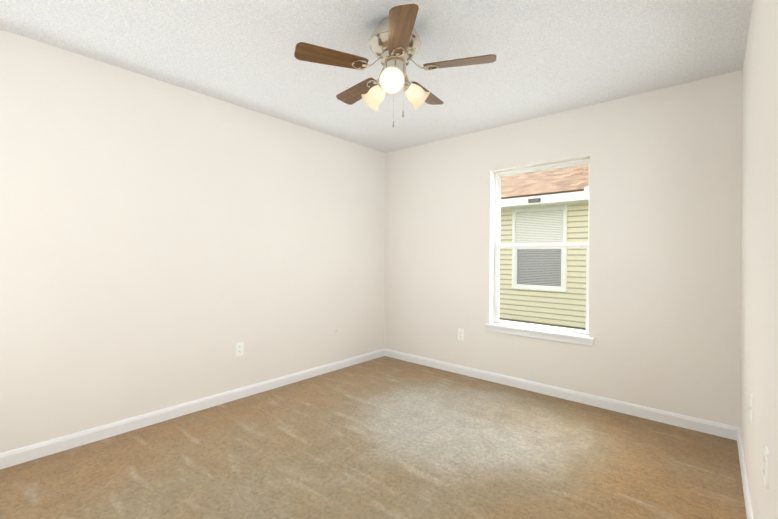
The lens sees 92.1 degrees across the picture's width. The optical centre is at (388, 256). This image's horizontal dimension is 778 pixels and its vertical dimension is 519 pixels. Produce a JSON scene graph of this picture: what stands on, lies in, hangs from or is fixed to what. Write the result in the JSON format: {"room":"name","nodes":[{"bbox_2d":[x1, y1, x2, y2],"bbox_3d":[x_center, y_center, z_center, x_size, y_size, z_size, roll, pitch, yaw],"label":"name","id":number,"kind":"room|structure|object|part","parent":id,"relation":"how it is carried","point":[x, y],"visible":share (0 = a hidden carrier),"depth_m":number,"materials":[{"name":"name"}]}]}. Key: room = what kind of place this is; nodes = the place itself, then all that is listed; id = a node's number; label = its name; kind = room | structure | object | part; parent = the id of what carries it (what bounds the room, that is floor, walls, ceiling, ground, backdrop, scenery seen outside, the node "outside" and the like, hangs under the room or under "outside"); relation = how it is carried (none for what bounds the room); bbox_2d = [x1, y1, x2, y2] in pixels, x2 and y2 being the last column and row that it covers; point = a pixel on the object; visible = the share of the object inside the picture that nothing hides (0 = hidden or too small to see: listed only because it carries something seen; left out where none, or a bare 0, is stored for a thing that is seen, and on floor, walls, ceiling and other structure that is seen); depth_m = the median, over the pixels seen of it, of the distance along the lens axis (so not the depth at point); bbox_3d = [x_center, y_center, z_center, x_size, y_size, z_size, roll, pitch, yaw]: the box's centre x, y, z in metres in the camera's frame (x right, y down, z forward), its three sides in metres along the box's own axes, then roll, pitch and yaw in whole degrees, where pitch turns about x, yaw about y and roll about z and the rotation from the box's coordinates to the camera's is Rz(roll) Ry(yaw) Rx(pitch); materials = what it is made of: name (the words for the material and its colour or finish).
{"room":"empty bedroom","nodes":[
{"label":"empty bedroom","id":0,"kind":"room"},
{"bbox_2d":[0,29,385,452],"bbox_3d":[-1.351,-0.036,3.126,0.150,2.440,4.106,0,0,41],"label":"wall","id":1,"kind":"structure","parent":0,"point":[163,245],"depth_m":2.67,"materials":[{"name":"paint"}]},
{"bbox_2d":[0,349,383,468],"bbox_3d":[-1.297,1.142,3.074,0.013,0.085,3.806,0,0,41],"label":"baseboard","id":2,"kind":"structure","parent":1,"relation":"attached to","point":[36,451],"depth_m":2.66,"materials":[{"name":"white wood"}]},
{"bbox_2d":[235,342,243,356],"bbox_3d":[-1.247,0.772,3.131,0.009,0.115,0.070,0,0,41],"label":"electrical outlet","id":3,"kind":"object","parent":1,"relation":"attached to","point":[239,349],"visible":1,"depth_m":3.13,"materials":[{"name":"white plastic"}]},
{"bbox_2d":[0,356,746,518],"bbox_3d":[-0.121,1.254,2.054,3.429,0.120,4.106,0,0,41],"label":"floor","id":4,"kind":"structure","parent":0,"point":[384,437],"depth_m":2.17,"materials":[{"name":"carpet"}]},
{"bbox_2d":[0,0,752,152],"bbox_3d":[-0.102,-1.306,2.051,3.429,0.120,4.106,0,0,41],"label":"ceiling","id":5,"kind":"structure","parent":0,"point":[555,56],"depth_m":2.25,"materials":[{"name":"white paint"}]},
{"bbox_2d":[294,4,495,127],"bbox_3d":[0.031,-0.976,2.050,1.012,0.540,1.009,0,0,41],"label":"ceiling fan","id":6,"kind":"object","parent":5,"relation":"hanging from","point":[394,43],"visible":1,"depth_m":1.93,"materials":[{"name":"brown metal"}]},
{"label":"blade","id":7,"kind":"part","parent":6,"relation":"part of","materials":[{"name":"brown wood"}]},
{"bbox_3d":[-0.187,-1.007,2.288,0.124,0.006,0.367,15,-9,-39],"label":"blade","id":8,"kind":"part","parent":6,"relation":"part of","materials":[{"name":"brown wood"}]},
{"bbox_3d":[0.032,-1.145,2.022,0.278,0.200,0.278,0,0,41],"label":"motor","id":9,"kind":"part","parent":6,"relation":"part of","materials":[{"name":"silver metal"}]},
{"bbox_3d":[0.052,-1.005,1.679,0.124,0.006,0.367,-11,1,-3],"label":"blade","id":10,"kind":"part","parent":6,"relation":"part of","materials":[{"name":"brown wood"}]},
{"bbox_3d":[0.216,-1.004,2.312,0.124,0.006,0.367,13,7,32],"label":"blade","id":11,"kind":"part","parent":6,"relation":"part of","materials":[{"name":"brown wood"}]},
{"bbox_3d":[0.364,-1.003,1.936,0.367,0.006,0.124,0,11,15],"label":"blade","id":12,"kind":"part","parent":6,"relation":"part of","materials":[{"name":"brown wood"}]},
{"bbox_2d":[384,70,741,427],"bbox_3d":[1.184,-0.019,3.547,3.129,2.440,0.150,0,0,41],"label":"wall","id":13,"kind":"structure","parent":0,"point":[665,248],"depth_m":2.93,"materials":[{"name":"paint"}]},
{"bbox_2d":[458,329,463,340],"bbox_3d":[0.733,0.798,3.828,0.070,0.115,0.009,0,0,41],"label":"electrical outlet","id":14,"kind":"object","parent":13,"relation":"attached to","point":[460,334],"visible":1,"depth_m":3.82,"materials":[{"name":"white plastic"}]},
{"bbox_2d":[485,323,594,345],"bbox_3d":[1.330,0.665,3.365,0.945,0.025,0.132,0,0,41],"label":"window sill","id":15,"kind":"structure","parent":13,"relation":"attached to","point":[546,332],"depth_m":3.30,"materials":[{"name":"white wood"}]},
{"bbox_2d":[494,159,589,334],"bbox_3d":[1.387,-0.087,3.436,0.870,1.483,0.076,0,0,41],"label":"window","id":16,"kind":"structure","parent":13,"relation":"in","point":[497,174],"depth_m":3.45,"materials":[{"name":"white plastic"}]},
{"bbox_3d":[1.373,0.267,3.423,0.822,0.769,0.040,0,0,41],"label":"window sash","id":17,"kind":"part","parent":16,"relation":"part of","materials":[{"name":"glass"}]},
{"bbox_3d":[1.399,-0.457,3.446,0.822,0.697,0.024,0,0,41],"label":"window sash","id":18,"kind":"part","parent":16,"relation":"part of","materials":[{"name":"glass"}]},
{"bbox_2d":[384,349,738,439],"bbox_3d":[1.122,1.158,3.487,3.129,0.085,0.013,0,0,41],"label":"baseboard","id":19,"kind":"structure","parent":13,"relation":"attached to","point":[702,425],"depth_m":3.06,"materials":[{"name":"white wood"}]},
{"bbox_2d":[740,0,777,518],"bbox_3d":[1.128,-0.017,0.979,0.150,2.440,4.106,0,0,41],"label":"wall","id":20,"kind":"structure","parent":0,"point":[759,300],"depth_m":1.44,"materials":[{"name":"paint"}]},
{"bbox_2d":[737,428,753,518],"bbox_3d":[1.058,1.160,1.034,0.013,0.085,3.806,0,0,41],"label":"baseboard","id":21,"kind":"structure","parent":20,"relation":"attached to","point":[748,507],"depth_m":1.92,"materials":[{"name":"white wood"}]},
{"bbox_2d":[748,394,753,423],"bbox_3d":[1.599,0.670,1.657,0.017,0.115,0.070,0,0,41],"label":"electrical outlet","id":22,"kind":"object","parent":20,"relation":"attached to","point":[751,407],"visible":1,"depth_m":1.63,"materials":[{"name":"white plastic"}]},
{"bbox_2d":[764,445,768,488],"bbox_3d":[1.218,0.677,1.211,0.009,0.115,0.070,0,0,41],"label":"electrical outlet","id":23,"kind":"object","parent":20,"relation":"attached to","point":[766,466],"visible":1,"depth_m":1.19,"materials":[{"name":"white plastic"}]},
{"bbox_3d":[2.565,1.420,4.490,20.000,0.120,3.094,0,0,41],"label":"ground","id":24,"kind":"structure","parent":0,"visible":0},
{"bbox_2d":[499,165,588,334],"bbox_3d":[4.786,-0.815,7.033,16.000,4.475,5.012,0,0,41],"label":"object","id":25,"kind":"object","parent":24,"relation":"on","point":[563,180],"depth_m":6.23,"materials":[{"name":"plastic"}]},
{"bbox_2d":[528,198,540,202],"bbox_3d":[2.286,-0.883,5.896,0.190,0.063,0.011,0,0,41],"label":"vent","id":26,"kind":"object","parent":25,"relation":"attached to","point":[529,199],"depth_m":5.90,"materials":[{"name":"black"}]},
{"bbox_2d":[517,249,560,285],"bbox_3d":[2.522,0.153,6.316,0.742,0.663,0.009,0,0,41],"label":"blind","id":27,"kind":"object","parent":25,"relation":"hanging from","point":[524,259],"depth_m":6.30,"materials":[{"name":"grey plastic"}]},
{"bbox_2d":[516,209,562,243],"bbox_3d":[2.526,-0.478,6.316,0.802,0.599,0.009,0,0,41],"label":"blind","id":28,"kind":"object","parent":25,"relation":"hanging from","point":[520,227],"depth_m":6.30,"materials":[{"name":"white plastic"}]}
]}

